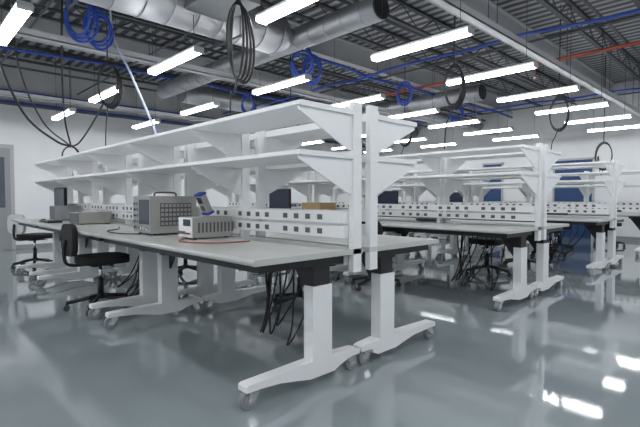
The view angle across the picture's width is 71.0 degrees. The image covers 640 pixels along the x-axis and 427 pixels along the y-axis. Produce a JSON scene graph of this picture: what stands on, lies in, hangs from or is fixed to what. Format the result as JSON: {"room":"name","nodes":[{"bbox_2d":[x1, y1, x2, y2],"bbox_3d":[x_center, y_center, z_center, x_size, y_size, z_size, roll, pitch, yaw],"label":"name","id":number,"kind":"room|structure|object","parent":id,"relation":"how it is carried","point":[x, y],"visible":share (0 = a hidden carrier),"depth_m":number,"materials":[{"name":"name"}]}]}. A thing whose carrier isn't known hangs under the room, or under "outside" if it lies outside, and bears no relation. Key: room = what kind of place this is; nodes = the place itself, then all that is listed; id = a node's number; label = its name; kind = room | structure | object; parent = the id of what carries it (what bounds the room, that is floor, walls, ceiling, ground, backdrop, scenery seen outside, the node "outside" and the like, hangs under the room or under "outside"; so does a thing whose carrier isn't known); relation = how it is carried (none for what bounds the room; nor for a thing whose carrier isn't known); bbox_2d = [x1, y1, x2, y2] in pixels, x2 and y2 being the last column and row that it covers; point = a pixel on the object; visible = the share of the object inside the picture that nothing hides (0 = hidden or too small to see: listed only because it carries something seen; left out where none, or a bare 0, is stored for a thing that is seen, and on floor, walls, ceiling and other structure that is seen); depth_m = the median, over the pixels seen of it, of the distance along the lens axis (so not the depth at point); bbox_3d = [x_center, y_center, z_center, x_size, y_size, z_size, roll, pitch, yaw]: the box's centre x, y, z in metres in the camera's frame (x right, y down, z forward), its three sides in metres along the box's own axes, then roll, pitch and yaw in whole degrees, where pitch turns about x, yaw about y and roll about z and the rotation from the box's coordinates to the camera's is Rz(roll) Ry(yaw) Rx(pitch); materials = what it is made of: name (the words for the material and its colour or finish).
{"room":"electronics laboratory","nodes":[
{"label":"electronics laboratory","id":0,"kind":"room"},
{"bbox_2d":[109,10,156,133],"bbox_3d":[-2.292,-1.987,5.463,0.023,2.366,1.424,-2,3,-44],"label":"air hose","id":1,"kind":"object","parent":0,"point":[110,11],"depth_m":5.43,"materials":[{"name":"white plastic"}]},
{"bbox_2d":[0,53,365,249],"bbox_3d":[-3.991,-1.366,12.017,17.000,4.100,0.212,-2,3,-44],"label":"wall","id":2,"kind":"structure","parent":0,"point":[31,146],"depth_m":10.15,"materials":[{"name":"paint"}]},
{"bbox_2d":[0,144,15,250],"bbox_3d":[-6.857,-0.324,9.087,1.140,2.220,0.112,-2,3,-44],"label":"back door","id":3,"kind":"structure","parent":2,"relation":"in","point":[7,189],"depth_m":9.39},
{"bbox_2d":[0,88,365,147],"bbox_3d":[-3.849,-2.509,11.830,16.560,0.299,0.180,-2,3,-44],"label":"cable tray","id":4,"kind":"object","parent":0,"point":[7,102],"depth_m":10.48,"materials":[{"name":"grey metal"}]},
{"bbox_2d":[0,232,639,426],"bbox_3d":[1.324,0.974,6.565,17.000,0.200,15.550,-2,3,-44],"label":"floor","id":5,"kind":"structure","parent":0,"point":[568,355],"depth_m":3.20,"materials":[{"name":"grey concrete"}]},
{"bbox_2d":[7,214,52,269],"bbox_3d":[-4.556,0.426,7.125,0.610,0.854,0.661,1,2,23],"label":"chair","id":6,"kind":"object","parent":5,"relation":"on","point":[13,228],"visible":0.84,"depth_m":6.91,"materials":[{"name":"black plastic"}]},
{"bbox_2d":[11,158,97,282],"bbox_3d":[-3.787,0.038,6.429,0.890,1.679,1.199,-2,3,-44],"label":"workbench","id":7,"kind":"object","parent":5,"relation":"on","point":[52,166],"visible":0.52,"depth_m":6.62,"materials":[{"name":"metal"}]},
{"bbox_2d":[61,224,131,315],"bbox_3d":[-2.216,0.517,4.488,0.661,0.854,0.610,-2,3,-44],"label":"chair","id":8,"kind":"object","parent":5,"relation":"on","point":[69,233],"visible":0.84,"depth_m":4.34,"materials":[{"name":"black plastic"}]},
{"bbox_2d":[78,162,125,268],"bbox_3d":[-3.135,0.016,7.056,0.907,1.679,1.199,-2,3,-44],"label":"workbench","id":9,"kind":"object","parent":5,"relation":"on","point":[102,246],"visible":0.09,"depth_m":7.10,"materials":[{"name":"metal"}]},
{"bbox_2d":[30,141,182,318],"bbox_3d":[-2.530,0.083,5.121,0.890,1.679,2.409,-2,3,-44],"label":"workbench","id":10,"kind":"object","parent":5,"relation":"on","point":[118,156],"visible":0.67,"depth_m":5.17,"materials":[{"name":"metal"}]},
{"bbox_2d":[39,187,525,243],"bbox_3d":[1.057,-0.204,8.186,10.076,0.460,5.125,-2,3,-44],"label":"electronic test equipment","id":11,"kind":"object","parent":10,"relation":"on","point":[279,198],"visible":0.51,"depth_m":6.48,"materials":[{"name":"black plastic"}]},
{"bbox_2d":[104,145,253,297],"bbox_3d":[-1.877,0.061,5.748,0.907,1.679,2.409,-2,3,-44],"label":"workbench","id":12,"kind":"object","parent":5,"relation":"on","point":[205,271],"visible":0.31,"depth_m":5.42,"materials":[{"name":"metal"}]},
{"bbox_2d":[178,258,196,278],"bbox_3d":[-1.889,0.452,6.381,0.610,0.854,0.661,1,2,23],"label":"chair","id":13,"kind":"object","parent":5,"relation":"on","point":[181,268],"visible":0.24,"depth_m":6.36,"materials":[{"name":"black plastic"}]},
{"bbox_2d":[93,99,362,409],"bbox_3d":[-0.852,0.143,3.378,0.890,1.679,2.409,-2,3,-44],"label":"workbench","id":14,"kind":"object","parent":5,"relation":"on","point":[312,262],"visible":0.81,"depth_m":2.81,"materials":[{"name":"metal"}]},
{"bbox_2d":[133,192,196,234],"bbox_3d":[-1.364,-0.009,3.922,0.430,0.365,0.365,-2,3,-44],"label":"oscilloscope","id":15,"kind":"object","parent":14,"relation":"on","point":[155,215],"visible":0.89,"depth_m":3.77,"materials":[{"name":"grey plastic"}]},
{"bbox_2d":[178,216,232,239],"bbox_3d":[-0.891,0.106,3.487,0.367,0.165,0.212,-2,3,-44],"label":"supplies","id":16,"kind":"object","parent":14,"relation":"on","point":[195,227],"visible":1,"depth_m":3.40,"materials":[{"name":"grey plastic"}]},
{"bbox_2d":[194,192,213,214],"bbox_3d":[-0.897,-0.076,3.470,0.124,0.182,0.100,-2,3,-44],"label":"multimeter","id":17,"kind":"object","parent":16,"relation":"on","point":[201,197],"visible":1,"depth_m":3.44,"materials":[{"name":"blue"}]},
{"bbox_2d":[212,175,255,207],"bbox_3d":[-1.675,-0.032,8.458,0.890,1.679,1.199,-2,3,-44],"label":"workbench","id":18,"kind":"object","parent":5,"relation":"on","point":[218,188],"visible":0.07,"depth_m":8.94,"materials":[{"name":"metal"}]},
{"bbox_2d":[234,176,268,207],"bbox_3d":[-1.022,-0.054,9.085,0.907,1.679,1.199,-2,3,-44],"label":"workbench","id":19,"kind":"object","parent":5,"relation":"on","point":[236,196],"visible":0.03,"depth_m":9.20,"materials":[{"name":"metal"}]},
{"bbox_2d":[272,276,303,311],"bbox_3d":[-0.186,0.516,4.514,0.661,0.854,0.610,-1,2,-24],"label":"chair","id":20,"kind":"object","parent":5,"relation":"on","point":[288,296],"visible":0.28,"depth_m":4.51,"materials":[{"name":"black plastic"}]},
{"bbox_2d":[250,171,364,271],"bbox_3d":[-0.417,0.013,7.151,0.890,1.679,2.409,-2,3,-44],"label":"workbench","id":21,"kind":"object","parent":5,"relation":"on","point":[304,187],"visible":0.09,"depth_m":7.17,"materials":[{"name":"metal"}]},
{"bbox_2d":[186,105,438,364],"bbox_3d":[-0.200,0.121,4.005,0.907,1.679,2.409,-2,3,-44],"label":"workbench","id":22,"kind":"object","parent":5,"relation":"on","point":[379,251],"visible":0.56,"depth_m":3.20,"materials":[{"name":"metal"}]},
{"bbox_2d":[322,178,348,202],"bbox_3d":[0.437,-0.102,10.488,0.890,1.679,1.199,-2,3,-44],"label":"workbench","id":23,"kind":"object","parent":5,"relation":"on","point":[329,193],"visible":0.02,"depth_m":11.04,"materials":[{"name":"metal"}]},
{"bbox_2d":[279,171,402,260],"bbox_3d":[0.235,-0.009,7.778,0.907,1.679,2.409,-2,3,-44],"label":"workbench","id":24,"kind":"object","parent":5,"relation":"on","point":[320,189],"visible":0.02,"depth_m":7.49,"materials":[{"name":"metal"}]},
{"bbox_2d":[334,188,348,201],"bbox_3d":[1.090,-0.124,11.115,0.907,1.679,1.199,-2,3,-44],"label":"workbench","id":25,"kind":"object","parent":5,"relation":"on","point":[337,191],"visible":0.02,"depth_m":11.23,"materials":[{"name":"metal"}]},
{"bbox_2d":[117,225,585,345],"bbox_3d":[0.957,0.513,6.025,6.220,0.746,2.978,-2,3,-44],"label":"bundle","id":26,"kind":"object","parent":5,"relation":"on","point":[268,276],"visible":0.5,"depth_m":4.88,"materials":[{"name":"black rubber"}]},
{"bbox_2d":[350,221,400,290],"bbox_3d":[0.653,0.481,5.520,0.610,0.854,0.661,1,2,29],"label":"chair","id":27,"kind":"object","parent":5,"relation":"on","point":[366,278],"visible":0.25,"depth_m":5.41,"materials":[{"name":"black plastic"}]},
{"bbox_2d":[379,216,409,253],"bbox_3d":[1.446,0.363,8.951,0.661,0.854,0.610,-1,2,-32],"label":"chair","id":28,"kind":"object","parent":5,"relation":"on","point":[379,216],"visible":0.06,"depth_m":8.82,"materials":[{"name":"black plastic"}]},
{"bbox_2d":[385,182,436,237],"bbox_3d":[2.549,-0.173,12.517,0.890,1.679,1.199,-2,3,-44],"label":"workbench","id":29,"kind":"object","parent":5,"relation":"on","point":[400,191],"visible":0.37,"depth_m":12.67,"materials":[{"name":"metal"}]},
{"bbox_2d":[403,182,418,235],"bbox_3d":[3.202,-0.194,13.144,0.907,1.679,1.199,-2,3,-44],"label":"workbench","id":30,"kind":"object","parent":5,"relation":"on","point":[405,194],"visible":0.14,"depth_m":13.24,"materials":[{"name":"metal"}]},
{"bbox_2d":[390,167,465,258],"bbox_3d":[1.695,-0.057,9.180,0.890,1.679,2.409,-2,3,-44],"label":"workbench","id":31,"kind":"object","parent":5,"relation":"on","point":[409,189],"visible":0.23,"depth_m":8.75,"materials":[{"name":"metal"}]},
{"bbox_2d":[386,170,483,251],"bbox_3d":[2.348,-0.079,9.807,0.907,1.679,2.409,-2,3,-44],"label":"workbench","id":32,"kind":"object","parent":5,"relation":"on","point":[419,191],"visible":0.09,"depth_m":9.50,"materials":[{"name":"metal"}]},
{"bbox_2d":[343,143,542,310],"bbox_3d":[1.260,0.073,5.407,0.890,1.679,2.409,-2,3,-44],"label":"workbench","id":33,"kind":"object","parent":5,"relation":"on","point":[513,237],"visible":0.76,"depth_m":4.88,"materials":[{"name":"metal"}]},
{"bbox_2d":[378,144,568,296],"bbox_3d":[1.913,0.051,6.034,0.907,1.679,2.409,-2,3,-44],"label":"workbench","id":34,"kind":"object","parent":5,"relation":"on","point":[543,282],"visible":0.51,"depth_m":5.33,"materials":[{"name":"metal"}]},
{"bbox_2d":[429,179,526,238],"bbox_3d":[3.807,-0.128,11.209,0.890,1.679,2.409,-2,3,-44],"label":"workbench","id":35,"kind":"object","parent":5,"relation":"on","point":[478,194],"visible":0.24,"depth_m":11.08,"materials":[{"name":"metal"}]},
{"bbox_2d":[443,180,526,241],"bbox_3d":[4.460,-0.149,11.836,0.907,1.679,2.409,-2,3,-44],"label":"workbench","id":36,"kind":"object","parent":5,"relation":"on","point":[484,192],"visible":0.03,"depth_m":11.53,"materials":[{"name":"metal"}]},
{"bbox_2d":[464,219,511,278],"bbox_3d":[2.410,0.451,6.392,0.610,0.854,0.661,1,2,32],"label":"chair","id":37,"kind":"object","parent":5,"relation":"on","point":[481,240],"visible":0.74,"depth_m":6.32,"materials":[{"name":"black plastic"}]},
{"bbox_2d":[501,220,535,269],"bbox_3d":[3.180,0.425,7.152,0.661,0.854,0.610,-1,2,-27],"label":"chair","id":38,"kind":"object","parent":5,"relation":"on","point":[509,260],"visible":0.26,"depth_m":7.09,"materials":[{"name":"black plastic"}]},
{"bbox_2d":[451,159,615,274],"bbox_3d":[3.372,0.003,7.436,0.890,1.679,2.409,-2,3,-44],"label":"workbench","id":39,"kind":"object","parent":5,"relation":"on","point":[595,226],"visible":0.62,"depth_m":6.87,"materials":[{"name":"metal"}]},
{"bbox_2d":[530,213,566,257],"bbox_3d":[4.311,0.380,8.455,0.610,0.854,0.661,1,2,29],"label":"chair","id":40,"kind":"object","parent":5,"relation":"on","point":[533,252],"visible":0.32,"depth_m":8.41,"materials":[{"name":"black plastic"}]},
{"bbox_2d":[469,160,628,267],"bbox_3d":[4.025,-0.019,8.064,0.907,1.679,2.409,-2,3,-44],"label":"workbench","id":41,"kind":"object","parent":5,"relation":"on","point":[610,233],"visible":0.44,"depth_m":7.24,"materials":[{"name":"metal"}]},
{"bbox_2d":[549,213,574,251],"bbox_3d":[5.010,0.345,9.458,0.610,0.854,0.661,1,2,35],"label":"chair","id":42,"kind":"object","parent":5,"relation":"on","point":[569,226],"visible":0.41,"depth_m":9.36,"materials":[{"name":"black plastic"}]},
{"bbox_2d":[520,170,639,256],"bbox_3d":[5.484,-0.067,9.466,0.890,1.679,2.409,-2,3,-44],"label":"workbench","id":43,"kind":"object","parent":5,"relation":"on","point":[635,217],"visible":0.53,"depth_m":9.16,"materials":[{"name":"metal"}]},
{"bbox_2d":[548,171,639,242],"bbox_3d":[6.137,-0.089,10.093,0.907,1.679,2.409,-2,3,-44],"label":"workbench","id":44,"kind":"object","parent":5,"relation":"on","point":[589,177],"visible":0.16,"depth_m":9.79,"materials":[{"name":"metal"}]},
{"bbox_2d":[593,210,625,246],"bbox_3d":[6.666,0.317,10.295,0.661,0.854,0.610,-2,3,-44],"label":"chair","id":45,"kind":"object","parent":5,"relation":"on","point":[618,224],"visible":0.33,"depth_m":10.17,"materials":[{"name":"black plastic"}]},
{"bbox_2d":[0,0,639,145],"bbox_3d":[0.870,-2.715,6.910,16.500,1.050,11.980,-2,3,-44],"label":"beam","id":46,"kind":"structure","parent":0,"point":[469,15],"depth_m":6.87,"materials":[{"name":"grey metal"}]},
{"bbox_2d":[0,0,33,45],"bbox_3d":[-2.931,-2.433,4.235,0.125,1.370,1.220,-2,3,-44],"label":"pendant light","id":47,"kind":"object","parent":46,"relation":"hanging from","point":[20,11],"visible":1,"depth_m":4.07,"materials":[{"name":"grey plastic"}]},
{"bbox_2d":[52,49,75,120],"bbox_3d":[-5.027,-2.589,8.765,0.125,1.370,1.220,-2,3,-44],"label":"pendant light","id":48,"kind":"object","parent":46,"relation":"hanging from","point":[68,111],"visible":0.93,"depth_m":8.64,"materials":[{"name":"grey plastic"}]},
{"bbox_2d":[94,55,94,84],"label":"pendant light","id":49,"kind":"object","parent":46,"relation":"hanging from","point":[94,55],"depth_m":7.42,"materials":[{"name":"grey metal"}]},
{"bbox_2d":[89,81,116,102],"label":"pendant light","id":50,"kind":"object","parent":46,"relation":"hanging from","point":[106,93],"depth_m":7.01,"materials":[{"name":"grey plastic"}]},
{"bbox_2d":[132,77,160,128],"bbox_3d":[-3.852,-2.628,9.894,0.125,1.370,1.220,-2,3,-44],"label":"pendant light","id":51,"kind":"object","parent":46,"relation":"hanging from","point":[146,123],"visible":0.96,"depth_m":9.91,"materials":[{"name":"grey plastic"}]},
{"bbox_2d":[147,14,203,75],"bbox_3d":[-1.756,-2.472,5.364,0.125,1.370,1.220,-2,3,-44],"label":"pendant light","id":52,"kind":"object","parent":46,"relation":"hanging from","point":[193,51],"visible":0.96,"depth_m":5.26,"materials":[{"name":"grey plastic"}]},
{"bbox_2d":[180,42,219,114],"bbox_3d":[-2.216,-2.569,8.194,0.125,1.370,1.220,-2,3,-44],"label":"pendant light","id":53,"kind":"object","parent":46,"relation":"hanging from","point":[212,104],"visible":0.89,"depth_m":8.08,"materials":[{"name":"grey plastic"}]},
{"bbox_2d":[67,0,388,98],"bbox_3d":[-3.715,-2.639,4.889,7.085,1.062,5.740,-2,3,-44],"label":"duct","id":54,"kind":"object","parent":46,"relation":"hanging from","point":[275,40],"depth_m":5.43,"materials":[{"name":"silver metal"}]},
{"bbox_2d":[252,7,311,94],"bbox_3d":[-0.581,-2.511,6.493,0.125,1.370,1.220,-2,3,-44],"label":"pendant light","id":55,"kind":"object","parent":46,"relation":"hanging from","point":[304,77],"visible":0.88,"depth_m":6.36,"materials":[{"name":"grey plastic"}]},
{"bbox_2d":[255,0,316,25],"bbox_3d":[-0.120,-2.413,3.664,0.125,1.370,1.220,-2,3,-44],"label":"pendant light","id":56,"kind":"object","parent":46,"relation":"hanging from","point":[284,7],"visible":1,"depth_m":3.87,"materials":[{"name":"grey plastic"}]},
{"bbox_2d":[0,0,612,175],"bbox_3d":[1.267,-1.881,6.949,10.988,2.680,4.716,-1,2,-23],"label":"cables","id":57,"kind":"object","parent":46,"relation":"hanging from","point":[244,14],"visible":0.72,"depth_m":5.92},
{"bbox_2d":[303,101,324,144],"bbox_3d":[-0.327,-2.745,13.281,0.125,1.370,1.220,-2,3,-44],"label":"pendant light","id":58,"kind":"object","parent":46,"relation":"hanging from","point":[320,140],"visible":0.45,"depth_m":13.06,"materials":[{"name":"grey plastic"}]},
{"bbox_2d":[0,0,639,128],"bbox_3d":[1.370,-2.356,6.113,16.006,0.636,14.405,-2,3,-44],"label":"cable","id":59,"kind":"object","parent":46,"relation":"attached to","point":[87,19],"visible":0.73,"depth_m":7.23,"materials":[{"name":"blue plastic"}]},
{"bbox_2d":[0,0,639,123],"bbox_3d":[1.322,-2.859,6.431,16.606,0.710,15.150,-2,3,-44],"label":"ceiling joists","id":60,"kind":"object","parent":46,"relation":"attached to","point":[348,53],"depth_m":8.62,"materials":[{"name":"grey metal"}]},
{"bbox_2d":[1,0,639,123],"bbox_3d":[1.324,-2.550,6.444,16.500,0.312,15.050,-2,3,-44],"label":"ceiling pipes","id":61,"kind":"object","parent":46,"relation":"attached to","point":[608,23],"visible":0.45,"depth_m":7.48,"materials":[{"name":"blue"}]},
{"bbox_2d":[177,81,485,137],"bbox_3d":[1.166,-2.984,12.749,6.602,0.915,8.179,1,2,19],"label":"duct","id":62,"kind":"object","parent":46,"relation":"attached to","point":[200,95],"visible":0.41,"depth_m":10.50,"materials":[{"name":"silver metal"}]},
{"bbox_2d":[332,140,344,149],"bbox_3d":[0.848,-2.784,14.410,0.125,1.370,1.220,-2,3,-44],"label":"pendant light","id":63,"kind":"object","parent":46,"relation":"hanging from","point":[335,147],"visible":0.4,"depth_m":14.67,"materials":[{"name":"grey plastic"}]},
{"bbox_2d":[328,38,385,106],"bbox_3d":[0.594,-2.550,7.622,0.125,1.370,1.220,-2,3,-44],"label":"pendant light","id":64,"kind":"object","parent":46,"relation":"hanging from","point":[377,96],"visible":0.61,"depth_m":7.42,"materials":[{"name":"grey plastic"}]},
{"bbox_2d":[364,148,393,152],"bbox_3d":[2.023,-2.823,15.539,0.125,1.370,1.220,-2,3,-44],"label":"pendant light","id":65,"kind":"object","parent":46,"relation":"hanging from","point":[389,149],"visible":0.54,"depth_m":15.17,"materials":[{"name":"grey plastic"}]},
{"bbox_2d":[395,121,426,142],"bbox_3d":[2.484,-2.725,12.709,0.125,1.370,1.220,-2,3,-44],"label":"pendant light","id":66,"kind":"object","parent":46,"relation":"hanging from","point":[418,138],"visible":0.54,"depth_m":12.49,"materials":[{"name":"grey plastic"}]},
{"bbox_2d":[387,58,439,118],"bbox_3d":[1.769,-2.589,8.751,0.125,1.370,1.220,-2,3,-44],"label":"pendant light","id":67,"kind":"object","parent":46,"relation":"hanging from","point":[431,110],"visible":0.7,"depth_m":8.64,"materials":[{"name":"grey plastic"}]},
{"bbox_2d":[371,0,474,61],"bbox_3d":[1.055,-2.452,4.793,0.125,1.370,1.220,-2,3,-44],"label":"pendant light","id":68,"kind":"object","parent":46,"relation":"hanging from","point":[468,30],"visible":1,"depth_m":4.71,"materials":[{"name":"grey plastic"}]},
{"bbox_2d":[420,142,457,147],"bbox_3d":[3.659,-2.764,13.838,0.125,1.370,1.220,-2,3,-44],"label":"pendant light","id":69,"kind":"object","parent":46,"relation":"hanging from","point":[449,143],"visible":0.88,"depth_m":13.79,"materials":[{"name":"grey plastic"}]},
{"bbox_2d":[428,68,480,128],"bbox_3d":[2.944,-2.628,9.880,0.125,1.370,1.220,-2,3,-44],"label":"pendant light","id":70,"kind":"object","parent":46,"relation":"hanging from","point":[477,120],"visible":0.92,"depth_m":9.79,"materials":[{"name":"grey plastic"}]},
{"bbox_2d":[463,82,513,135],"bbox_3d":[4.119,-2.667,11.009,0.125,1.370,1.220,-2,3,-44],"label":"pendant light","id":71,"kind":"object","parent":46,"relation":"hanging from","point":[507,128],"visible":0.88,"depth_m":10.92,"materials":[{"name":"grey plastic"}]},
{"bbox_2d":[446,0,537,85],"bbox_3d":[2.230,-2.491,5.922,0.125,1.370,1.220,-2,3,-44],"label":"pendant light","id":72,"kind":"object","parent":46,"relation":"hanging from","point":[532,64],"visible":0.89,"depth_m":5.82,"materials":[{"name":"grey plastic"}]},
{"bbox_2d":[492,101,539,140],"bbox_3d":[5.295,-2.706,12.138,0.125,1.370,1.220,-2,3,-44],"label":"pendant light","id":73,"kind":"object","parent":46,"relation":"hanging from","point":[530,135],"visible":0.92,"depth_m":12.05,"materials":[{"name":"grey plastic"}]},
{"bbox_2d":[496,0,579,102],"bbox_3d":[3.405,-2.530,7.051,0.125,1.370,1.220,-2,3,-44],"label":"pendant light","id":74,"kind":"object","parent":46,"relation":"hanging from","point":[576,87],"visible":1,"depth_m":6.96,"materials":[{"name":"grey plastic"}]},
{"bbox_2d":[535,32,609,114],"bbox_3d":[4.580,-2.569,8.180,0.125,1.370,1.220,-2,3,-44],"label":"pendant light","id":75,"kind":"object","parent":46,"relation":"hanging from","point":[604,103],"visible":1,"depth_m":8.07,"materials":[{"name":"grey plastic"}]},
{"bbox_2d":[564,66,631,123],"bbox_3d":[5.755,-2.608,9.309,0.125,1.370,1.220,-2,3,-44],"label":"pendant light","id":76,"kind":"object","parent":46,"relation":"hanging from","point":[629,115],"visible":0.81,"depth_m":9.22,"materials":[{"name":"grey plastic"}]},
{"bbox_2d":[587,122,639,131],"bbox_3d":[6.930,-2.647,10.438,0.125,1.370,1.220,-2,3,-44],"label":"pendant light","id":77,"kind":"object","parent":46,"relation":"hanging from","point":[593,129],"visible":1,"depth_m":10.48,"materials":[{"name":"grey plastic"}]},
{"bbox_2d":[0,0,639,110],"bbox_3d":[1.324,-3.299,6.418,17.000,0.150,15.550,-2,3,-44],"label":"ceiling","id":78,"kind":"structure","parent":0,"point":[532,13],"depth_m":8.66,"materials":[{"name":"grey metal"}]},
{"bbox_2d":[378,80,639,240],"bbox_3d":[7.347,-1.375,12.278,0.290,4.100,15.150,-2,3,-44],"label":"wall","id":79,"kind":"structure","parent":0,"point":[576,145],"depth_m":12.66,"materials":[{"name":"paint"}]}
]}

